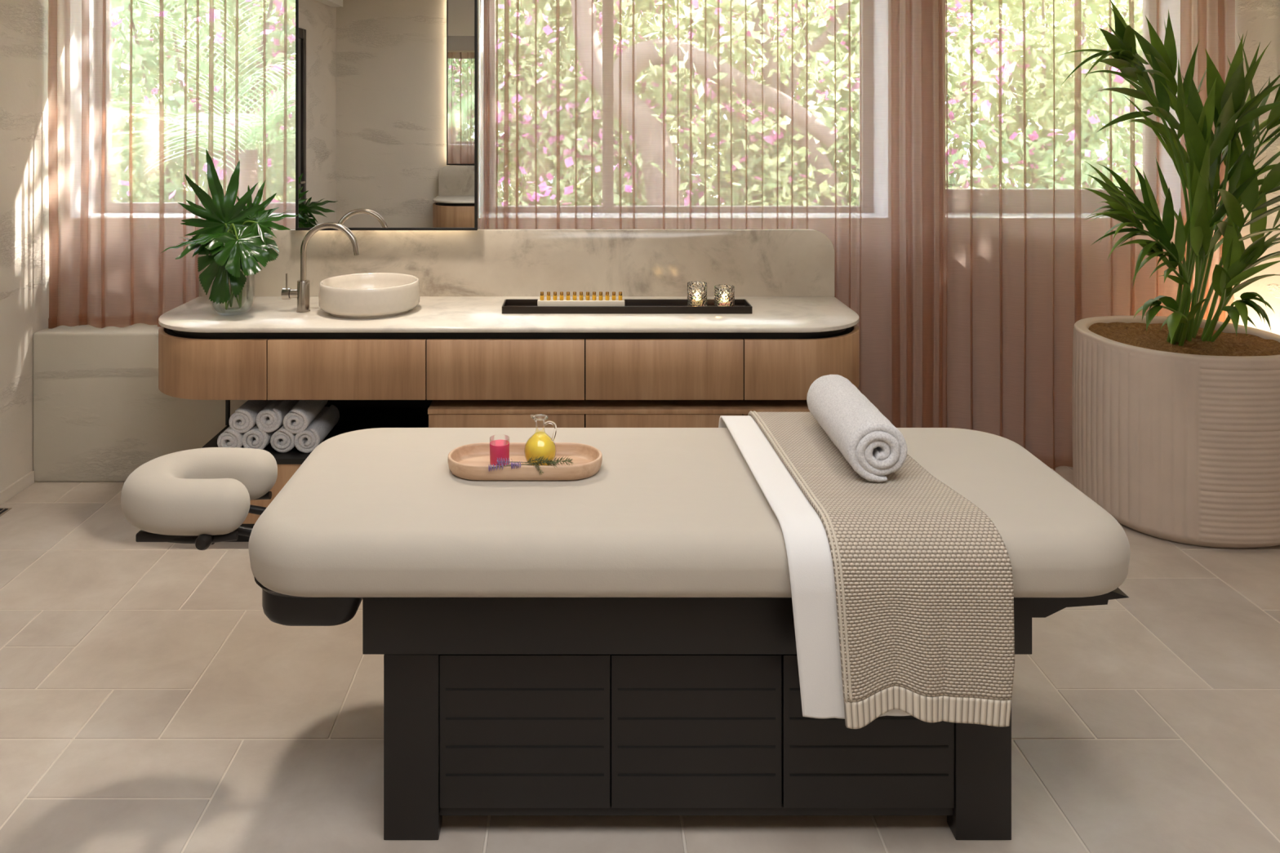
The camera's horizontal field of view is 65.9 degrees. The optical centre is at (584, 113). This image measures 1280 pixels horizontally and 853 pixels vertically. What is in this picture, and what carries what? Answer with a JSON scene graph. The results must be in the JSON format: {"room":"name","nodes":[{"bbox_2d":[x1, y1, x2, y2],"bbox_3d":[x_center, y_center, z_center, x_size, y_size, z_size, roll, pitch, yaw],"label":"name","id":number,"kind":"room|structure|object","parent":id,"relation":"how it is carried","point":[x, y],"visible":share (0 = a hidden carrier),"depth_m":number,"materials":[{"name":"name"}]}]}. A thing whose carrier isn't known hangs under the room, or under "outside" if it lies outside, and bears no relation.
{"room":"spa","nodes":[
{"label":"spa","id":0,"kind":"room"},
{"bbox_2d":[0,0,48,491],"bbox_3d":[-2.420,0.205,1.690,0.200,2.690,6.020,0,0,0],"label":"wall","id":1,"kind":"structure","parent":0,"point":[24,24],"depth_m":4.04,"materials":[{"name":"paint"}]},
{"bbox_2d":[0,471,34,505],"bbox_3d":[-2.314,1.525,1.505,0.012,0.050,5.250,0,0,0],"label":"baseboard","id":2,"kind":"structure","parent":1,"relation":"attached to","point":[27,480],"depth_m":4.00,"materials":[{"name":"paint"}]},
{"bbox_2d":[0,466,1279,852],"bbox_3d":[0.255,1.580,1.615,5.350,0.060,5.670,0,0,0],"label":"floor","id":3,"kind":"structure","parent":0,"point":[151,701],"depth_m":2.50,"materials":[{"name":"tile"}]},
{"bbox_2d":[0,507,12,516],"bbox_3d":[-2.270,1.548,3.780,0.050,0.003,0.160,0,0,0],"label":"floor vent","id":4,"kind":"object","parent":3,"relation":"in","point":[2,510],"visible":1,"depth_m":3.83,"materials":[{"name":"silver metal"}]},
{"bbox_2d":[158,311,858,542],"bbox_3d":[-0.283,1.164,3.803,2.637,0.772,0.631,0,0,0],"label":"vanity cabinet","id":5,"kind":"object","parent":3,"relation":"on","point":[373,380],"visible":0.49,"depth_m":3.49,"materials":[{"name":"brown wood"}]},
{"bbox_2d":[217,426,244,448],"bbox_3d":[-1.278,1.181,3.690,0.093,0.088,0.319,0,0,0],"label":"rolled towel","id":6,"kind":"object","parent":5,"relation":"on","point":[229,437],"visible":0.36,"depth_m":3.54,"materials":[{"name":"white fabric"}]},
{"bbox_2d":[228,399,272,433],"bbox_3d":[-1.236,1.109,3.694,0.093,0.089,0.319,0,0,1],"label":"rolled towel","id":7,"kind":"object","parent":6,"relation":"on","point":[243,419],"visible":0.62,"depth_m":3.54,"materials":[{"name":"white fabric"}]},
{"bbox_2d":[242,423,283,449],"bbox_3d":[-1.190,1.180,3.694,0.093,0.089,0.309,0,0,0],"label":"rolled towel","id":8,"kind":"object","parent":5,"relation":"on","point":[255,438],"visible":0.39,"depth_m":3.55,"materials":[{"name":"white fabric"}]},
{"bbox_2d":[255,400,299,432],"bbox_3d":[-1.139,1.109,3.698,0.095,0.090,0.309,1,0,1],"label":"rolled towel","id":9,"kind":"object","parent":8,"relation":"on","point":[268,420],"visible":0.72,"depth_m":3.55,"materials":[{"name":"white fabric"}]},
{"bbox_2d":[270,424,296,453],"bbox_3d":[-1.089,1.181,3.698,0.093,0.088,0.319,0,0,0],"label":"rolled towel","id":10,"kind":"object","parent":5,"relation":"on","point":[282,441],"visible":0.39,"depth_m":3.54,"materials":[{"name":"white fabric"}]},
{"bbox_2d":[201,407,428,464],"bbox_3d":[-0.983,1.235,3.804,0.842,0.020,0.628,0,0,0],"label":"towel shelf","id":11,"kind":"object","parent":5,"relation":"attached to","point":[351,419],"depth_m":3.90,"materials":[{"name":"black metal"}]},
{"bbox_2d":[293,404,339,453],"bbox_3d":[-1.001,1.180,3.690,0.093,0.089,0.309,0,0,0],"label":"rolled towel","id":12,"kind":"object","parent":5,"relation":"on","point":[305,442],"visible":0.95,"depth_m":3.58,"materials":[{"name":"white fabric"}]},
{"bbox_2d":[283,400,328,433],"bbox_3d":[-1.044,1.109,3.690,0.093,0.088,0.319,0,0,-1],"label":"rolled towel","id":13,"kind":"object","parent":12,"relation":"on","point":[304,412],"visible":0.82,"depth_m":3.54,"materials":[{"name":"white fabric"}]},
{"bbox_2d":[324,397,432,407],"bbox_3d":[-0.946,1.119,4.103,0.768,0.211,0.015,0,0,0],"label":"shelf","id":14,"kind":"object","parent":5,"relation":"attached to","point":[338,403],"depth_m":4.10,"materials":[{"name":"black metal"}]},
{"bbox_2d":[158,296,858,332],"bbox_3d":[-0.283,0.769,3.784,2.637,0.018,0.595,0,0,0],"label":"countertop","id":15,"kind":"structure","parent":5,"relation":"on","point":[256,313],"depth_m":3.64,"materials":[{"name":"stone"}]},
{"bbox_2d":[280,222,359,312],"bbox_3d":[-1.006,0.588,3.768,0.301,0.344,0.052,0,0,1],"label":"mixer tap","id":16,"kind":"object","parent":15,"relation":"on","point":[302,293],"visible":1,"depth_m":3.75,"materials":[{"name":"silver metal"}]},
{"bbox_2d":[296,279,310,312],"bbox_3d":[-1.078,0.701,3.770,0.052,0.119,0.052,0,0,0],"label":"tap","id":17,"kind":"object","parent":16,"relation":"attached to","point":[303,285],"depth_m":3.75,"materials":[{"name":"silver metal"}]},
{"bbox_2d":[318,272,420,319],"bbox_3d":[-0.828,0.702,3.790,0.382,0.116,0.382,0,0,0],"label":"basin","id":18,"kind":"object","parent":15,"relation":"in","point":[363,295],"visible":1,"depth_m":3.66,"materials":[{"name":"ceramic"}]},
{"bbox_2d":[502,298,751,313],"bbox_3d":[0.159,0.746,3.802,0.948,0.028,0.148,0,0,0],"label":"tray","id":19,"kind":"object","parent":15,"relation":"on","point":[509,305],"visible":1,"depth_m":3.73,"materials":[{"name":"black wood"}]},
{"bbox_2d":[537,299,624,306],"bbox_3d":[-0.015,0.736,3.783,0.334,0.036,0.035,0,0,0],"label":"rack","id":20,"kind":"object","parent":19,"relation":"on","point":[540,303],"visible":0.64,"depth_m":3.77,"materials":[{"name":"beige"}]},
{"bbox_2d":[540,291,543,300],"bbox_3d":[-0.165,0.702,3.782,0.016,0.032,0.016,0,0,0],"label":"vial","id":21,"kind":"object","parent":20,"relation":"on","point":[541,292],"visible":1,"depth_m":3.78,"materials":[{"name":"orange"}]},
{"bbox_2d":[546,291,550,300],"bbox_3d":[-0.140,0.702,3.782,0.016,0.032,0.016,0,0,0],"label":"vial","id":22,"kind":"object","parent":20,"relation":"on","point":[548,292],"visible":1,"depth_m":3.78,"materials":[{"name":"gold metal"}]},
{"bbox_2d":[553,291,556,300],"bbox_3d":[-0.115,0.702,3.782,0.016,0.032,0.016,0,0,0],"label":"vial","id":23,"kind":"object","parent":20,"relation":"on","point":[554,292],"visible":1,"depth_m":3.78,"materials":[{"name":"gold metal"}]},
{"bbox_2d":[560,291,563,300],"bbox_3d":[-0.090,0.702,3.782,0.016,0.032,0.016,0,0,0],"label":"vial","id":24,"kind":"object","parent":20,"relation":"on","point":[561,292],"visible":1,"depth_m":3.78,"materials":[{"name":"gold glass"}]},
{"bbox_2d":[566,291,569,300],"bbox_3d":[-0.065,0.702,3.782,0.016,0.032,0.016,0,0,0],"label":"vial","id":25,"kind":"object","parent":20,"relation":"on","point":[567,292],"visible":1,"depth_m":3.78,"materials":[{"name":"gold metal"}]},
{"bbox_2d":[573,291,576,300],"bbox_3d":[-0.040,0.702,3.782,0.016,0.032,0.016,0,0,0],"label":"vial","id":26,"kind":"object","parent":20,"relation":"on","point":[574,292],"visible":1,"depth_m":3.78,"materials":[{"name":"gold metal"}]},
{"bbox_2d":[579,291,582,300],"bbox_3d":[-0.015,0.702,3.782,0.016,0.032,0.016,0,0,0],"label":"vial","id":27,"kind":"object","parent":20,"relation":"on","point":[580,292],"visible":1,"depth_m":3.78,"materials":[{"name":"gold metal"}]},
{"bbox_2d":[586,291,589,300],"bbox_3d":[0.010,0.702,3.782,0.016,0.032,0.016,0,0,0],"label":"vial","id":28,"kind":"object","parent":20,"relation":"on","point":[587,292],"visible":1,"depth_m":3.78,"materials":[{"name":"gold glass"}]},
{"bbox_2d":[592,291,595,300],"bbox_3d":[0.035,0.702,3.782,0.016,0.032,0.016,0,0,0],"label":"vial","id":29,"kind":"object","parent":20,"relation":"on","point":[593,292],"visible":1,"depth_m":3.78,"materials":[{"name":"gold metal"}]},
{"bbox_2d":[599,291,602,300],"bbox_3d":[0.061,0.702,3.782,0.016,0.032,0.016,0,0,0],"label":"vial","id":30,"kind":"object","parent":20,"relation":"on","point":[600,292],"visible":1,"depth_m":3.78,"materials":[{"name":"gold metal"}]},
{"bbox_2d":[605,291,608,300],"bbox_3d":[0.086,0.702,3.782,0.016,0.032,0.016,0,0,0],"label":"vial","id":31,"kind":"object","parent":20,"relation":"on","point":[606,292],"visible":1,"depth_m":3.78,"materials":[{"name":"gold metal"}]},
{"bbox_2d":[612,291,615,300],"bbox_3d":[0.111,0.702,3.782,0.016,0.032,0.016,0,0,0],"label":"vial","id":32,"kind":"object","parent":20,"relation":"on","point":[613,292],"visible":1,"depth_m":3.78,"materials":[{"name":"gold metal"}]},
{"bbox_2d":[618,291,622,300],"bbox_3d":[0.136,0.702,3.782,0.016,0.032,0.016,0,0,0],"label":"vial","id":33,"kind":"object","parent":20,"relation":"on","point":[620,292],"visible":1,"depth_m":3.78,"materials":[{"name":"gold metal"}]},
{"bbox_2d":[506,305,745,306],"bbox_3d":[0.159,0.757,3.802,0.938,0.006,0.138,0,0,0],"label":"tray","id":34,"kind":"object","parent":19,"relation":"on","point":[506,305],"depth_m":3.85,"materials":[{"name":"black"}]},
{"bbox_2d":[687,281,706,306],"bbox_3d":[0.432,0.705,3.800,0.077,0.098,0.077,0,0,0],"label":"candle holder","id":35,"kind":"object","parent":19,"relation":"on","point":[696,291],"visible":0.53,"depth_m":3.77,"materials":[{"name":"clear glass"}]},
{"bbox_2d":[714,284,734,306],"bbox_3d":[0.534,0.709,3.775,0.077,0.090,0.077,0,0,0],"label":"candle holder","id":36,"kind":"object","parent":19,"relation":"on","point":[724,295],"visible":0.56,"depth_m":3.74,"materials":[{"name":"clear glass"}]},
{"bbox_3d":[-1.338,0.652,3.740,0.160,0.216,0.160,0,0,0],"label":"glass vase","id":37,"kind":"object","parent":15,"relation":"on","visible":0},
{"bbox_2d":[160,235,240,308],"bbox_3d":[-1.444,0.596,3.679,0.224,0.291,0.210,0,0,19],"label":"leaf","id":38,"kind":"object","parent":37,"relation":"in","point":[193,246],"visible":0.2,"depth_m":3.64,"materials":[{"name":"green plant"}]},
{"bbox_2d":[181,193,230,306],"bbox_3d":[-1.454,0.529,3.853,0.249,0.423,0.156,0,0,17],"label":"leaf","id":39,"kind":"object","parent":37,"relation":"in","point":[189,202],"visible":0.04,"depth_m":3.84,"materials":[{"name":"green plant"}]},
{"bbox_2d":[193,230,240,305],"bbox_3d":[-1.366,0.590,3.666,0.160,0.301,0.169,0,0,0],"label":"leaf","id":40,"kind":"object","parent":37,"relation":"in","point":[203,238],"visible":0.56,"depth_m":3.62,"materials":[{"name":"green plant"}]},
{"bbox_2d":[177,147,266,307],"bbox_3d":[-1.358,0.435,3.716,0.344,0.610,0.051,0,0,-12],"label":"leaf","id":41,"kind":"object","parent":37,"relation":"in","point":[222,211],"visible":0.87,"depth_m":3.71,"materials":[{"name":"green plant"}]},
{"bbox_2d":[197,229,254,305],"bbox_3d":[-1.340,0.587,3.666,0.166,0.308,0.177,0,0,-41],"label":"leaf","id":42,"kind":"object","parent":37,"relation":"in","point":[220,292],"visible":0.46,"depth_m":3.63,"materials":[{"name":"green plant"}]},
{"bbox_2d":[209,223,268,277],"bbox_3d":[-1.276,0.576,3.667,0.201,0.330,0.189,0,0,0],"label":"leaf","id":43,"kind":"object","parent":37,"relation":"in","point":[238,247],"visible":0.98,"depth_m":3.62,"materials":[{"name":"green plant"}]},
{"bbox_2d":[225,202,271,309],"bbox_3d":[-1.368,0.549,3.858,0.181,0.382,0.270,0,0,30],"label":"leaf","id":44,"kind":"object","parent":37,"relation":"in","point":[252,202],"visible":0.02,"depth_m":3.89,"materials":[{"name":"green plant"}]},
{"bbox_2d":[230,180,279,306],"bbox_3d":[-1.300,0.500,3.813,0.189,0.482,0.126,0,0,-44],"label":"leaf","id":45,"kind":"object","parent":37,"relation":"in","point":[257,199],"visible":0.28,"depth_m":3.82,"materials":[{"name":"green plant"}]},
{"bbox_2d":[226,207,297,309],"bbox_3d":[-1.214,0.551,3.737,0.245,0.379,0.153,0,0,22],"label":"leaf","id":46,"kind":"object","parent":37,"relation":"in","point":[259,226],"visible":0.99,"depth_m":3.71,"materials":[{"name":"green plant"}]},
{"bbox_2d":[253,231,279,262],"bbox_3d":[-1.262,0.586,3.771,0.186,0.310,0.152,0,0,0],"label":"leaf","id":47,"kind":"object","parent":37,"relation":"in","point":[273,255],"visible":0.1,"depth_m":3.76,"materials":[{"name":"green plant"}]},
{"bbox_2d":[199,229,834,296],"bbox_3d":[-0.283,0.622,4.097,2.637,0.276,0.030,0,0,0],"label":"backsplash","id":48,"kind":"structure","parent":5,"relation":"on","point":[479,262],"depth_m":4.08,"materials":[{"name":"stone"}]},
{"bbox_2d":[295,0,478,230],"bbox_3d":[-0.812,-0.315,4.114,0.743,1.590,0.172,0,0,0],"label":"mirror","id":49,"kind":"object","parent":48,"relation":"on","point":[387,91],"visible":1,"depth_m":4.03,"materials":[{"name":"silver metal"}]},
{"bbox_2d":[248,427,1130,839],"bbox_3d":[0.223,1.207,2.382,1.907,0.686,0.765,0,0,0],"label":"massage table","id":50,"kind":"object","parent":3,"relation":"on","point":[620,639],"visible":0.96,"depth_m":2.10,"materials":[{"name":"beige leather"}]},
{"bbox_2d":[120,447,277,550],"bbox_3d":[-0.902,0.932,2.385,0.413,0.165,0.348,0,0,0],"label":"cradle","id":51,"kind":"object","parent":50,"relation":"on","point":[202,497],"visible":1,"depth_m":2.26,"materials":[{"name":"cream faux leather upholstery"},{"name":"black metal"}]},
{"bbox_2d":[448,442,602,479],"bbox_3d":[-0.145,0.844,2.385,0.373,0.038,0.168,0,0,0],"label":"wooden tray","id":52,"kind":"object","parent":50,"relation":"on","point":[468,461],"visible":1,"depth_m":2.34,"materials":[{"name":"brown wood"}]},
{"bbox_2d":[489,440,509,465],"bbox_3d":[-0.206,0.819,2.375,0.049,0.072,0.049,0,0,0],"label":"shot glass","id":53,"kind":"object","parent":52,"relation":"on","point":[500,449],"visible":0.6,"depth_m":2.36,"materials":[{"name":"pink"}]},
{"bbox_2d":[488,462,527,471],"bbox_3d":[-0.178,0.827,2.301,0.097,0.024,0.020,0,0,-3],"label":"sprig","id":54,"kind":"object","parent":52,"relation":"on","point":[502,465],"visible":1,"depth_m":2.30,"materials":[{"name":"purple plant"}]},
{"bbox_2d":[497,457,532,465],"bbox_3d":[-0.166,0.818,2.311,0.082,0.022,0.023,0,0,0],"label":"sprig","id":55,"kind":"object","parent":52,"relation":"on","point":[498,461],"visible":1,"depth_m":2.31,"materials":[{"name":"purple plant"}]},
{"bbox_2d":[511,461,533,469],"bbox_3d":[-0.142,0.823,2.304,0.065,0.022,0.021,0,0,0],"label":"sprig","id":56,"kind":"object","parent":52,"relation":"on","point":[512,464],"visible":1,"depth_m":2.30,"materials":[{"name":"purple plant"}]},
{"bbox_2d":[533,462,543,474],"bbox_3d":[-0.109,0.832,2.300,0.032,0.031,0.014,0,0,32],"label":"rosemary sprig","id":57,"kind":"object","parent":52,"relation":"on","point":[535,464],"visible":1,"depth_m":2.30,"materials":[{"name":"green plant"}]},
{"bbox_2d":[524,414,556,465],"bbox_3d":[-0.108,0.794,2.395,0.080,0.120,0.079,0,0,0],"label":"oil cruet","id":58,"kind":"object","parent":52,"relation":"on","point":[540,445],"visible":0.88,"depth_m":2.37,"materials":[{"name":"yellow glass"}]},
{"bbox_2d":[526,455,559,467],"bbox_3d":[-0.100,0.818,2.309,0.081,0.033,0.026,0,0,0],"label":"rosemary sprig","id":59,"kind":"object","parent":52,"relation":"on","point":[540,458],"visible":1,"depth_m":2.31,"materials":[{"name":"green plant"}]},
{"bbox_2d":[530,455,573,465],"bbox_3d":[-0.077,0.819,2.314,0.102,0.028,0.028,0,0,-4],"label":"rosemary sprig","id":60,"kind":"object","parent":52,"relation":"on","point":[557,460],"visible":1,"depth_m":2.31,"materials":[{"name":"plant"}]},
{"bbox_2d":[718,415,911,719],"bbox_3d":[0.529,1.030,2.392,0.302,0.374,0.843,0,0,0],"label":"linens","id":61,"kind":"object","parent":50,"relation":"on","point":[810,562],"visible":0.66,"depth_m":1.99,"materials":[{"name":"white fabric"}]},
{"bbox_2d":[747,410,1014,728],"bbox_3d":[0.643,1.028,2.389,0.358,0.397,0.883,0,0,-5],"label":"knit throw","id":62,"kind":"object","parent":50,"relation":"on","point":[923,577],"visible":0.87,"depth_m":1.97,"materials":[{"name":"beige fabric"}]},
{"bbox_2d":[806,374,907,482],"bbox_3d":[0.661,0.766,2.430,0.137,0.133,0.439,0,0,0],"label":"rolled towel","id":63,"kind":"object","parent":62,"relation":"on","point":[874,448],"visible":1,"depth_m":2.27,"materials":[{"name":"white fabric"}]},
{"bbox_2d":[1057,0,1279,548],"bbox_3d":[2.275,0.563,3.772,1.098,1.974,0.910,0,0,10],"label":"potted palm","id":64,"kind":"object","parent":3,"relation":"on","point":[1175,417],"visible":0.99,"depth_m":3.60,"materials":[{"name":"stone"}]},
{"bbox_2d":[1071,315,1279,548],"bbox_3d":[2.335,1.207,3.835,0.757,0.686,0.757,0,0,0],"label":"planter","id":65,"kind":"object","parent":3,"relation":"on","point":[1179,442],"depth_m":3.53,"materials":[{"name":"ceramic"}]},
{"bbox_2d":[478,0,1060,363],"bbox_3d":[0.255,0.205,4.550,5.150,2.690,0.300,0,0,0],"label":"wall","id":66,"kind":"structure","parent":0,"point":[478,0],"depth_m":4.40,"materials":[{"name":"white paint"}]},
{"bbox_2d":[32,323,248,481],"bbox_3d":[-1.760,1.236,4.265,1.120,0.628,0.270,0,0,0],"label":"ledge","id":67,"kind":"object","parent":66,"relation":"attached to","point":[100,412],"depth_m":4.13,"materials":[{"name":"stone"}]},
{"bbox_2d":[1234,0,1279,334],"bbox_3d":[2.930,0.205,1.690,0.200,2.690,6.020,0,0,0],"label":"wall","id":68,"kind":"structure","parent":0,"point":[1260,19],"depth_m":4.11,"materials":[{"name":"paint"}]},
{"bbox_3d":[-1.390,-0.904,4.235,1.780,0.023,0.024,0,0,0],"label":"track","id":69,"kind":"object","parent":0,"visible":0},
{"bbox_2d":[47,0,295,328],"bbox_3d":[-1.398,0.017,4.232,1.826,1.814,0.059,0,0,0],"label":"sheer curtain","id":70,"kind":"object","parent":69,"relation":"hanging from","point":[124,137],"visible":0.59,"depth_m":4.23,"materials":[{"name":"fabric"}]},
{"bbox_3d":[0.535,-0.904,4.255,2.050,0.023,0.024,0,0,0],"label":"track","id":71,"kind":"object","parent":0,"visible":0},
{"bbox_2d":[480,0,945,427],"bbox_3d":[0.550,0.329,4.251,2.015,2.438,0.055,0,0,0],"label":"sheer curtain","id":72,"kind":"object","parent":71,"relation":"hanging from","point":[827,117],"visible":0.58,"depth_m":4.25,"materials":[{"name":"fabric"}]},
{"bbox_3d":[2.183,-0.904,4.283,1.235,0.023,0.024,0,0,0],"label":"track","id":73,"kind":"object","parent":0,"visible":0},
{"bbox_2d":[945,0,1235,470],"bbox_3d":[2.184,0.329,4.282,1.286,2.438,0.070,0,0,0],"label":"sheer curtain","id":74,"kind":"object","parent":73,"relation":"hanging from","point":[1015,185],"visible":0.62,"depth_m":4.29,"materials":[{"name":"fabric"}]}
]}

